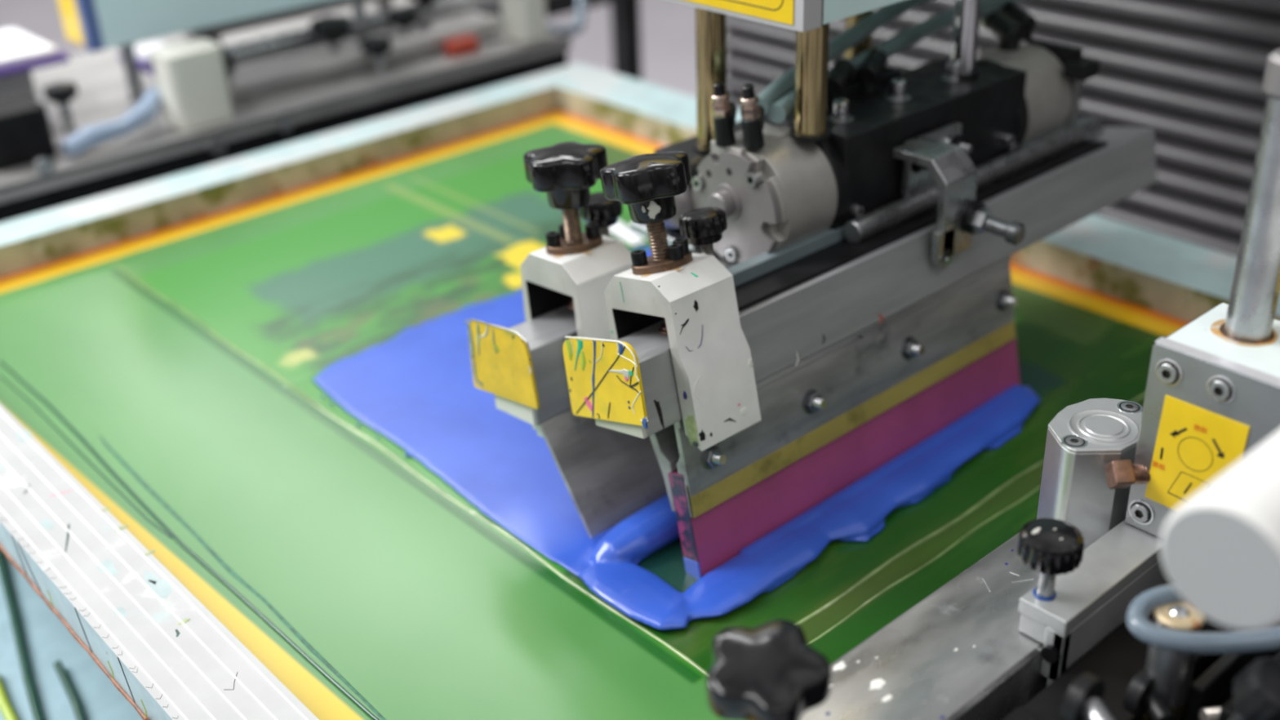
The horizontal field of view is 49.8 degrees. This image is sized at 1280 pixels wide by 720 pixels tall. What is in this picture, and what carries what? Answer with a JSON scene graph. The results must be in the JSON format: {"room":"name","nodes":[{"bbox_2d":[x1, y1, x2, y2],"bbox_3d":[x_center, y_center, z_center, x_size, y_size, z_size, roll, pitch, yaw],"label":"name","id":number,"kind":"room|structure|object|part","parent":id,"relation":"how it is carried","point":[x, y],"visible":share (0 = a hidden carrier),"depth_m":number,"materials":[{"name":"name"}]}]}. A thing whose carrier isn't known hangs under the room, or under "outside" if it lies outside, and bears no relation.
{"room":"print shop","nodes":[
{"label":"print shop","id":0,"kind":"room"},
{"bbox_2d":[0,549,142,719],"bbox_3d":[-0.508,0.463,0.869,0.730,0.279,1.330,-24,35,-35],"label":"table","id":1,"kind":"object","parent":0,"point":[46,673],"visible":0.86,"depth_m":1.02,"materials":[{"name":"blue paint"}]},
{"bbox_2d":[0,62,1279,719],"bbox_3d":[-0.052,-0.067,1.101,0.909,0.121,1.096,-24,35,-35],"label":"screen","id":2,"kind":"object","parent":1,"relation":"on","point":[223,539],"depth_m":0.98,"materials":[{"name":"green"}]},
{"bbox_3d":[-0.413,0.065,1.008,0.004,0.001,0.314,-24,35,-35],"label":"cord","id":3,"kind":"part","parent":2,"relation":"part of","materials":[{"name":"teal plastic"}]},
{"bbox_3d":[-0.367,0.116,0.879,0.062,0.031,1.095,-24,35,-35],"label":"rail","id":4,"kind":"part","parent":2,"relation":"part of","materials":[{"name":"white paint"}]},
{"bbox_3d":[-0.324,0.104,0.928,0.010,0.002,0.616,-24,35,-35],"label":"cord","id":5,"kind":"part","parent":2,"relation":"part of","materials":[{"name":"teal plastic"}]},
{"bbox_3d":[-0.375,-0.210,1.486,0.851,0.030,0.057,-24,35,-35],"label":"rail","id":6,"kind":"part","parent":2,"relation":"part of","materials":[{"name":"paint"}]},
{"bbox_2d":[312,247,1039,630],"bbox_3d":[0.018,0.016,1.046,0.401,0.020,0.472,-24,35,-35],"label":"blue ink","id":7,"kind":"object","parent":2,"relation":"on","point":[415,388],"visible":0.35,"depth_m":0.94,"materials":[{"name":"blue liquid"}]},
{"bbox_2d":[463,141,667,537],"bbox_3d":[0.131,-0.097,1.015,0.558,0.229,0.109,-24,35,-35],"label":"bar","id":8,"kind":"object","parent":7,"relation":"on","point":[609,476],"depth_m":0.88,"materials":[{"name":"metal"}]},
{"bbox_3d":[-0.088,0.002,0.872,0.003,0.055,0.071,-24,30,-35],"label":"plate","id":9,"kind":"part","parent":8,"relation":"part of","materials":[{"name":"metal"}]},
{"bbox_3d":[-0.046,-0.114,0.857,0.052,0.036,0.052,-24,30,-35],"label":"star knob","id":10,"kind":"part","parent":8,"relation":"part of","materials":[{"name":"black plastic"}]},
{"bbox_3d":[-0.042,-0.074,0.876,0.036,0.005,0.026,-24,30,-35],"label":"flange plate","id":11,"kind":"part","parent":8,"relation":"part of","materials":[{"name":"brown metal"}]},
{"bbox_3d":[-0.037,-0.055,0.880,0.053,0.163,0.074,-24,35,-35],"label":"clamp bracket","id":12,"kind":"part","parent":8,"relation":"part of","materials":[{"name":"white metal"}]},
{"bbox_2d":[578,191,622,237],"bbox_3d":[-0.025,-0.075,0.911,0.028,0.071,0.029,-19,32,-28],"label":"knob","id":13,"kind":"object","parent":8,"relation":"attached to","point":[602,211],"visible":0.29,"depth_m":0.89,"materials":[{"name":"plastic"}]},
{"bbox_3d":[0.082,0.016,0.980,0.353,0.071,0.045,-24,30,-35],"label":"blade","id":14,"kind":"part","parent":8,"relation":"part of","materials":[{"name":"metal"}]},
{"bbox_2d":[562,126,1156,579],"bbox_3d":[0.191,-0.071,0.952,0.558,0.255,0.093,-23,35,-34],"label":"squeegee","id":15,"kind":"object","parent":2,"relation":"on","point":[864,351],"depth_m":0.87,"materials":[{"name":"metal"}]},
{"bbox_3d":[-0.021,0.012,0.794,0.003,0.056,0.073,-24,23,-35],"label":"plate","id":16,"kind":"part","parent":15,"relation":"part of","materials":[{"name":"yellow paint"}]},
{"bbox_3d":[0.006,-0.098,0.790,0.052,0.036,0.051,-24,23,-35],"label":"star knob","id":17,"kind":"part","parent":15,"relation":"part of","materials":[{"name":"black plastic"}]},
{"bbox_3d":[0.013,-0.057,0.805,0.036,0.005,0.026,-24,23,-35],"label":"flange plate","id":18,"kind":"part","parent":15,"relation":"part of","materials":[{"name":"brown metal"}]},
{"bbox_3d":[0.139,0.007,0.923,0.329,0.065,0.031,-24,23,-35],"label":"clamp plate","id":19,"kind":"part","parent":15,"relation":"part of","materials":[{"name":"metal"}]},
{"bbox_3d":[0.019,-0.039,0.804,0.057,0.159,0.092,-25,35,-35],"label":"clamp bracket","id":20,"kind":"part","parent":15,"relation":"part of","materials":[{"name":"white metal"}]},
{"bbox_2d":[678,206,727,257],"bbox_3d":[0.038,-0.062,0.834,0.029,0.064,0.029,-13,30,-20],"label":"knob","id":21,"kind":"object","parent":15,"relation":"attached to","point":[704,227],"visible":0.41,"depth_m":0.81,"materials":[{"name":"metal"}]},
{"bbox_3d":[0.149,0.009,0.912,0.329,0.065,0.006,-24,23,-35],"label":"clamp plate","id":22,"kind":"part","parent":15,"relation":"part of","materials":[{"name":"yellow metal"}]},
{"bbox_3d":[0.151,0.045,0.934,0.335,0.071,0.014,-24,23,-35],"label":"blade","id":23,"kind":"part","parent":15,"relation":"part of","materials":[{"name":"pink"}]},
{"bbox_2d":[629,117,1088,286],"bbox_3d":[0.161,-0.136,1.036,0.412,0.025,0.146,-24,35,-35],"label":"metal rod","id":24,"kind":"object","parent":15,"relation":"attached to","point":[743,272],"visible":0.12,"depth_m":0.90,"materials":[{"name":"metal"}]},
{"bbox_2d":[663,155,703,240],"bbox_3d":[0.028,-0.111,0.950,0.041,0.053,0.052,-24,35,-35],"label":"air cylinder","id":25,"kind":"object","parent":24,"relation":"on","point":[684,204],"visible":0.22,"depth_m":0.93,"materials":[{"name":"grey metal"}]},
{"bbox_2d":[653,66,911,158],"bbox_3d":[0.135,-0.168,1.056,0.280,0.045,0.062,-24,35,-35],"label":"block","id":26,"kind":"object","parent":24,"relation":"on","point":[686,145],"visible":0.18,"depth_m":0.99,"materials":[{"name":"grey metal"}]},
{"bbox_2d":[693,7,726,155],"bbox_3d":[0.050,-0.199,0.957,0.027,0.110,0.027,-24,35,-35],"label":"rod","id":27,"kind":"object","parent":26,"relation":"on","point":[710,26],"visible":0.75,"depth_m":0.95,"materials":[{"name":"gold metal"}]},
{"bbox_2d":[844,9,873,58],"bbox_3d":[0.166,-0.252,1.048,0.027,0.110,0.027,-24,35,-35],"label":"rod","id":28,"kind":"object","parent":26,"relation":"on","point":[866,43],"visible":0.28,"depth_m":1.04,"materials":[{"name":"gold metal"}]},
{"bbox_2d":[665,0,905,32],"bbox_3d":[0.231,-0.417,0.995,0.529,0.224,0.182,-24,35,-35],"label":"housing","id":29,"kind":"object","parent":28,"relation":"on","point":[801,15],"visible":1,"depth_m":0.85,"materials":[{"name":"paint"}]},
{"bbox_3d":[0.041,-0.330,0.849,0.017,0.224,0.182,-24,35,-35],"label":"plate","id":30,"kind":"part","parent":29,"relation":"part of","materials":[{"name":"yellow paint"}]},
{"bbox_3d":[0.239,-0.419,1.000,0.510,0.224,0.176,-24,35,-35],"label":"panel","id":31,"kind":"part","parent":29,"relation":"part of","materials":[{"name":"paint"}]},
{"bbox_2d":[691,38,1100,267],"bbox_3d":[0.215,-0.142,0.970,0.356,0.102,0.172,-24,35,-35],"label":"air cylinder","id":32,"kind":"object","parent":24,"relation":"on","point":[786,192],"depth_m":0.93,"materials":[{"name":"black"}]},
{"bbox_2d":[710,81,736,147],"bbox_3d":[0.054,-0.162,0.891,0.016,0.042,0.031,1,28,6],"label":"control valve","id":33,"kind":"object","parent":32,"relation":"on","point":[724,111],"visible":1,"depth_m":0.88,"materials":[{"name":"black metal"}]},
{"bbox_2d":[739,84,764,151],"bbox_3d":[0.072,-0.159,0.884,0.016,0.042,0.031,1,28,6],"label":"control valve","id":34,"kind":"object","parent":32,"relation":"on","point":[753,114],"visible":1,"depth_m":0.87,"materials":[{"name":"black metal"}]},
{"bbox_2d":[789,22,831,142],"bbox_3d":[0.110,-0.181,0.883,0.027,0.076,0.027,-24,35,-35],"label":"rod","id":35,"kind":"object","parent":32,"relation":"on","point":[811,57],"visible":0.91,"depth_m":0.88,"materials":[{"name":"gold metal"}]},
{"bbox_2d":[756,0,931,114],"bbox_3d":[0.267,-0.286,1.063,0.550,0.061,0.068,-23,35,-34],"label":"air hose","id":36,"kind":"object","parent":32,"relation":"attached to","point":[857,33],"visible":0.74,"depth_m":0.99,"materials":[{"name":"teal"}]},
{"bbox_2d":[845,66,900,98],"bbox_3d":[0.148,-0.184,0.995,0.090,0.040,0.028,-24,35,-35],"label":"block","id":37,"kind":"object","parent":32,"relation":"attached to","point":[887,73],"visible":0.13,"depth_m":0.99,"materials":[{"name":"black plastic"}]},
{"bbox_2d":[826,57,855,106],"bbox_3d":[0.139,-0.195,0.965,0.016,0.025,0.036,9,30,20],"label":"fitting","id":38,"kind":"object","parent":37,"relation":"attached to","point":[843,70],"visible":0.8,"depth_m":0.95,"materials":[{"name":"plastic"}]},
{"bbox_2d":[855,47,888,93],"bbox_3d":[0.166,-0.207,0.986,0.016,0.025,0.036,9,30,20],"label":"fitting","id":39,"kind":"object","parent":37,"relation":"attached to","point":[868,74],"visible":1,"depth_m":0.97,"materials":[{"name":"plastic"}]},
{"bbox_2d":[767,0,1026,123],"bbox_3d":[0.270,-0.268,1.057,0.524,0.043,0.063,-24,35,-35],"label":"air hose","id":40,"kind":"object","parent":37,"relation":"attached to","point":[784,108],"visible":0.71,"depth_m":1.02,"materials":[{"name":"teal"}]},
{"bbox_3d":[0.211,-0.114,0.946,0.079,0.075,0.050,-24,35,-35],"label":"bracket plate","id":41,"kind":"part","parent":32,"relation":"part of","materials":[{"name":"metal"}]},
{"bbox_3d":[0.225,-0.108,0.934,0.082,0.075,0.090,-24,35,-35],"label":"angle bracket","id":42,"kind":"part","parent":32,"relation":"part of","materials":[{"name":"silver metal"}]},
{"bbox_2d":[946,0,981,79],"bbox_3d":[0.235,-0.241,0.993,0.024,0.072,0.024,-24,35,-35],"label":"rod","id":43,"kind":"object","parent":32,"relation":"on","point":[966,12],"visible":0.95,"depth_m":0.99,"materials":[{"name":"silver metal"}]},
{"bbox_2d":[980,8,1023,51],"bbox_3d":[0.280,-0.255,1.066,0.016,0.027,0.037,-14,30,-20],"label":"fitting","id":44,"kind":"object","parent":32,"relation":"attached to","point":[1010,35],"visible":1,"depth_m":1.06,"materials":[{"name":"plastic"}]},
{"bbox_2d":[996,0,1036,41],"bbox_3d":[0.298,-0.271,1.094,0.016,0.027,0.037,-14,30,-20],"label":"fitting","id":45,"kind":"object","parent":32,"relation":"attached to","point":[1011,11],"visible":0.81,"depth_m":1.08,"materials":[{"name":"plastic"}]},
{"bbox_2d":[843,117,1103,242],"bbox_3d":[0.250,-0.135,1.002,0.293,0.016,0.016,-24,35,-35],"label":"rod","id":46,"kind":"object","parent":15,"relation":"on","point":[867,225],"visible":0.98,"depth_m":1.00,"materials":[{"name":"metal"}]},
{"bbox_2d":[706,532,1047,719],"bbox_3d":[0.265,0.069,0.726,0.616,0.108,0.062,-24,35,-35],"label":"rail","id":47,"kind":"object","parent":2,"relation":"on","point":[961,652],"depth_m":0.62,"materials":[{"name":"grey metal"}]},
{"bbox_3d":[0.050,0.143,0.557,0.050,0.062,0.049,-24,35,-35],"label":"rail star knob","id":48,"kind":"part","parent":47,"relation":"part of","materials":[{"name":"black plastic"}]},
{"bbox_2d":[1036,398,1142,549],"bbox_3d":[0.230,0.058,0.699,0.062,0.061,0.043,-24,35,-35],"label":"cylinder","id":49,"kind":"object","parent":47,"relation":"on","point":[1084,437],"visible":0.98,"depth_m":0.68,"materials":[{"name":"metal"}]},
{"bbox_3d":[0.276,-0.158,1.342,0.082,0.030,1.038,-24,35,-35],"label":"rail","id":50,"kind":"part","parent":2,"relation":"part of","materials":[{"name":"paint"}]},
{"bbox_2d":[1017,518,1084,600],"bbox_3d":[0.185,0.092,0.624,0.028,0.035,0.028,-24,35,-35],"label":"adjustment knob","id":51,"kind":"object","parent":2,"relation":"on","point":[1050,547],"visible":1,"depth_m":0.61,"materials":[{"name":"metal"}]},
{"bbox_3d":[0.185,0.085,0.620,0.028,0.018,0.028,-24,35,-35],"label":"knob","id":52,"kind":"part","parent":51,"relation":"part of","materials":[{"name":"black plastic"}]},
{"bbox_3d":[0.236,0.129,0.684,0.148,0.090,0.025,-24,35,-35],"label":"stop bracket","id":53,"kind":"part","parent":2,"relation":"part of","materials":[{"name":"silver metal"}]},
{"bbox_2d":[1124,302,1279,537],"bbox_3d":[0.286,0.040,0.641,0.061,0.101,0.085,-24,35,-35],"label":"block","id":54,"kind":"object","parent":2,"relation":"on","point":[1212,396],"visible":0.7,"depth_m":0.63,"materials":[{"name":"grey metal"}]},
{"bbox_2d":[1104,459,1150,488],"bbox_3d":[0.236,0.054,0.660,0.023,0.016,0.016,-4,28,-3],"label":"plug","id":55,"kind":"object","parent":54,"relation":"attached to","point":[1123,473],"visible":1,"depth_m":0.66,"materials":[{"name":"brown metal"}]},
{"bbox_2d":[1160,428,1279,631],"bbox_3d":[0.350,-0.002,0.578,0.420,0.049,0.049,-24,35,-35],"label":"cylinder","id":56,"kind":"object","parent":54,"relation":"attached to","point":[1220,548],"visible":1,"depth_m":0.46,"materials":[{"name":"white plastic"}]},
{"bbox_2d":[1223,48,1279,341],"bbox_3d":[0.277,-0.070,0.603,0.025,0.130,0.025,-24,35,-35],"label":"post","id":57,"kind":"object","parent":54,"relation":"on","point":[1255,286],"visible":1,"depth_m":0.60,"materials":[{"name":"metal"}]},
{"bbox_2d":[0,0,728,97],"bbox_3d":[-1.501,-0.625,4.183,15.000,0.010,16.000,-24,35,-35],"label":"wall","id":58,"kind":"structure","parent":0,"point":[668,28],"depth_m":5.24,"materials":[{"name":"paint"}]},
{"bbox_2d":[0,0,571,223],"bbox_3d":[-0.804,0.105,1.754,1.550,0.952,0.456,-24,35,-35],"label":"machine","id":59,"kind":"object","parent":58,"relation":"on","point":[157,149],"depth_m":1.68,"materials":[{"name":"grey metal"}]},
{"bbox_2d":[0,94,56,170],"bbox_3d":[-0.685,-0.247,1.493,0.075,0.058,0.070,-24,35,-35],"label":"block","id":60,"kind":"object","parent":59,"relation":"on","point":[26,136],"visible":1,"depth_m":1.47,"materials":[{"name":"metal"}]},
{"bbox_2d":[0,27,69,101],"bbox_3d":[-0.800,-0.315,1.606,0.226,0.080,0.156,-24,35,-35],"label":"pallet","id":61,"kind":"object","parent":59,"relation":"on","point":[21,53],"visible":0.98,"depth_m":1.60,"materials":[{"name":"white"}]},
{"bbox_3d":[-0.780,-0.298,1.590,0.150,0.063,0.040,-24,35,-35],"label":"pallet arm","id":62,"kind":"part","parent":61,"relation":"part of","materials":[{"name":"grey metal"}]},
{"bbox_3d":[-0.655,-0.288,1.570,0.034,0.056,0.035,-24,35,-35],"label":"bench knob","id":63,"kind":"part","parent":59,"relation":"part of","materials":[{"name":"plastic"}]},
{"bbox_3d":[-0.655,-0.303,1.562,0.034,0.022,0.035,-24,35,-35],"label":"knob","id":64,"kind":"part","parent":59,"relation":"part of","materials":[{"name":"black plastic"}]},
{"bbox_3d":[-0.655,-0.278,1.575,0.012,0.034,0.012,-24,35,-35],"label":"stem","id":65,"kind":"part","parent":59,"relation":"part of","materials":[{"name":"metal"}]},
{"bbox_2d":[60,87,161,157],"bbox_3d":[-0.580,-0.265,1.530,0.033,0.038,0.148,11,31,23],"label":"air hose","id":66,"kind":"object","parent":59,"relation":"on","point":[88,137],"visible":1,"depth_m":1.51,"materials":[{"name":"blue"}]},
{"bbox_2d":[118,40,166,88],"bbox_3d":[-0.591,-0.358,1.704,0.060,0.048,0.116,-24,35,-35],"label":"pallet","id":67,"kind":"object","parent":59,"relation":"on","point":[143,51],"visible":0.2,"depth_m":1.69,"materials":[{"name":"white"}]},
{"bbox_2d":[150,38,233,130],"bbox_3d":[-0.514,-0.317,1.581,0.068,0.086,0.055,-24,35,-35],"label":"housing","id":68,"kind":"object","parent":59,"relation":"on","point":[190,75],"visible":1,"depth_m":1.56,"materials":[{"name":"white plastic"}]},
{"bbox_2d":[57,0,368,100],"bbox_3d":[-0.495,-0.500,1.699,0.444,0.293,0.100,-24,35,-35],"label":"panel","id":69,"kind":"object","parent":59,"relation":"on","point":[96,25],"visible":0.88,"depth_m":1.61,"materials":[{"name":"teal"}]},
{"bbox_3d":[-0.616,-0.356,1.665,0.018,0.082,0.018,-24,35,-35],"label":"support rod","id":70,"kind":"part","parent":69,"relation":"part of","materials":[{"name":"metal"}]},
{"bbox_3d":[-0.491,-0.538,1.685,0.428,0.212,0.100,-24,35,-35],"label":"head panel","id":71,"kind":"part","parent":69,"relation":"part of","materials":[{"name":"teal"}]},
{"bbox_3d":[-0.377,-0.465,1.849,0.018,0.082,0.018,-24,35,-35],"label":"support rod","id":72,"kind":"part","parent":69,"relation":"part of","materials":[{"name":"metal"}]},
{"bbox_3d":[-0.511,-0.348,1.676,0.039,0.051,0.040,-24,35,-35],"label":"bench knob","id":73,"kind":"part","parent":59,"relation":"part of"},
{"bbox_2d":[182,0,392,46],"bbox_3d":[-0.418,-0.473,1.879,0.420,0.072,0.032,-24,35,-35],"label":"tube","id":74,"kind":"object","parent":59,"relation":"on","point":[213,33],"visible":0.37,"depth_m":1.81,"materials":[{"name":"silver metal"}]},
{"bbox_3d":[-0.386,-0.400,1.745,0.049,0.069,0.050,-24,35,-35],"label":"bench knob","id":75,"kind":"part","parent":59,"relation":"part of","materials":[{"name":"black plastic"}]},
{"bbox_3d":[-0.387,-0.386,1.751,0.012,0.038,0.012,-24,35,-35],"label":"stem","id":76,"kind":"part","parent":59,"relation":"part of","materials":[{"name":"metal"}]},
{"bbox_2d":[220,0,501,78],"bbox_3d":[-0.369,-0.428,1.816,0.450,0.050,0.028,-24,35,-35],"label":"tube","id":77,"kind":"object","parent":59,"relation":"on","point":[265,48],"visible":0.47,"depth_m":1.79,"materials":[{"name":"grey metal"}]},
{"bbox_2d":[226,14,502,101],"bbox_3d":[-0.342,-0.387,1.758,0.395,0.031,0.026,-24,35,-35],"label":"tube","id":78,"kind":"object","parent":59,"relation":"on","point":[252,86],"visible":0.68,"depth_m":1.72,"materials":[{"name":"grey metal"}]},
{"bbox_3d":[-0.327,-0.382,1.730,0.037,0.047,0.038,-24,35,-35],"label":"bench knob","id":79,"kind":"part","parent":59,"relation":"part of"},
{"bbox_3d":[-0.328,-0.393,1.725,0.037,0.023,0.038,-24,35,-35],"label":"knob","id":80,"kind":"part","parent":59,"relation":"part of","materials":[{"name":"black plastic"}]},
{"bbox_3d":[-0.328,-0.372,1.735,0.012,0.024,0.012,-24,35,-35],"label":"stem","id":81,"kind":"part","parent":59,"relation":"part of","materials":[{"name":"metal"}]},
{"bbox_3d":[-0.308,-0.434,1.814,0.039,0.059,0.040,-24,35,-35],"label":"bench knob","id":82,"kind":"part","parent":59,"relation":"part of","materials":[{"name":"black plastic"}]},
{"bbox_3d":[-0.308,-0.423,1.819,0.012,0.034,0.012,-24,35,-35],"label":"stem","id":83,"kind":"part","parent":59,"relation":"part of","materials":[{"name":"metal"}]},
{"bbox_3d":[-0.290,-0.476,1.871,0.044,0.076,0.046,-24,35,-35],"label":"bench knob","id":84,"kind":"part","parent":59,"relation":"part of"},
{"bbox_3d":[-0.291,-0.497,1.860,0.044,0.028,0.046,-24,35,-35],"label":"knob","id":85,"kind":"part","parent":59,"relation":"part of","materials":[{"name":"black plastic"}]},
{"bbox_2d":[443,35,479,57],"bbox_3d":[-0.235,-0.413,1.812,0.045,0.018,0.023,-24,35,-35],"label":"clip","id":86,"kind":"object","parent":59,"relation":"on","point":[466,44],"visible":1,"depth_m":1.80,"materials":[{"name":"red plastic"}]},
{"bbox_2d":[500,0,547,41],"bbox_3d":[-0.157,-0.479,1.856,0.045,0.086,0.055,-24,35,-35],"label":"housing","id":87,"kind":"object","parent":59,"relation":"on","point":[523,20],"visible":1,"depth_m":1.84,"materials":[{"name":"white plastic"}]},
{"bbox_2d":[493,0,587,35],"bbox_3d":[-0.132,-0.500,2.006,0.049,0.065,0.196,21,36,37],"label":"air hose","id":88,"kind":"object","parent":59,"relation":"hanging from","point":[578,27],"visible":0.56,"depth_m":2.03,"materials":[{"name":"white plastic"}]},
{"bbox_2d":[474,0,621,75],"bbox_3d":[-0.249,-0.347,2.725,0.360,0.790,0.300,-24,35,-35],"label":"trolley","id":89,"kind":"object","parent":58,"relation":"on","point":[553,8],"visible":0.06,"depth_m":2.51,"materials":[{"name":"grey metal"}]},
{"bbox_2d":[474,0,617,18],"bbox_3d":[-0.262,-0.677,2.548,0.360,0.040,0.300,-24,35,-35],"label":"tray","id":90,"kind":"object","parent":89,"relation":"on","point":[553,8],"depth_m":2.47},
{"bbox_3d":[-0.028,-0.340,2.739,0.020,0.750,0.020,-24,35,-35],"label":"leg","id":91,"kind":"part","parent":89,"relation":"part of","materials":[{"name":"grey metal"}]},
{"bbox_2d":[617,0,642,80],"bbox_3d":[0.008,-0.315,2.308,0.240,1.110,0.180,-24,35,-35],"label":"stand","id":92,"kind":"object","parent":58,"relation":"on","point":[629,23],"visible":0.02,"depth_m":2.17,"materials":[{"name":"black metal"}]},
{"bbox_2d":[725,0,1279,257],"bbox_3d":[0.846,0.018,1.125,0.059,1.566,2.162,-24,35,-35],"label":"louvered shutter","id":93,"kind":"object","parent":58,"relation":"on","point":[1192,72],"visible":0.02,"depth_m":1.36,"materials":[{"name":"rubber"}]},
{"bbox_2d":[1002,583,1279,719],"bbox_3d":[0.413,0.169,0.634,0.570,0.195,0.303,-24,35,-35],"label":"machinery","id":94,"kind":"object","parent":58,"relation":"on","point":[1111,682],"depth_m":0.59,"materials":[{"name":"metal"}]},
{"bbox_2d":[1142,601,1205,719],"bbox_3d":[0.226,0.129,0.586,0.020,0.058,0.020,-24,35,-35],"label":"fitting","id":95,"kind":"object","parent":94,"relation":"attached to","point":[1171,672],"visible":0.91,"depth_m":0.58,"materials":[{"name":"metal"}]},
{"bbox_2d":[1125,584,1279,653],"bbox_3d":[0.238,0.106,0.570,0.073,0.012,0.038,-2,28,1],"label":"hose","id":96,"kind":"object","parent":95,"relation":"attached to","point":[1139,611],"visible":0.88,"depth_m":0.56,"materials":[{"name":"blue rubber"}]},
{"bbox_3d":[0.303,0.142,0.653,0.174,0.072,0.006,-24,35,-35],"label":"web plate","id":97,"kind":"part","parent":94,"relation":"part of","materials":[{"name":"black metal"}]},
{"bbox_3d":[0.246,0.136,0.541,0.027,0.038,0.028,-24,35,-35],"label":"black knurled knob","id":98,"kind":"part","parent":94,"relation":"part of","materials":[{"name":"black plastic"}]}
]}

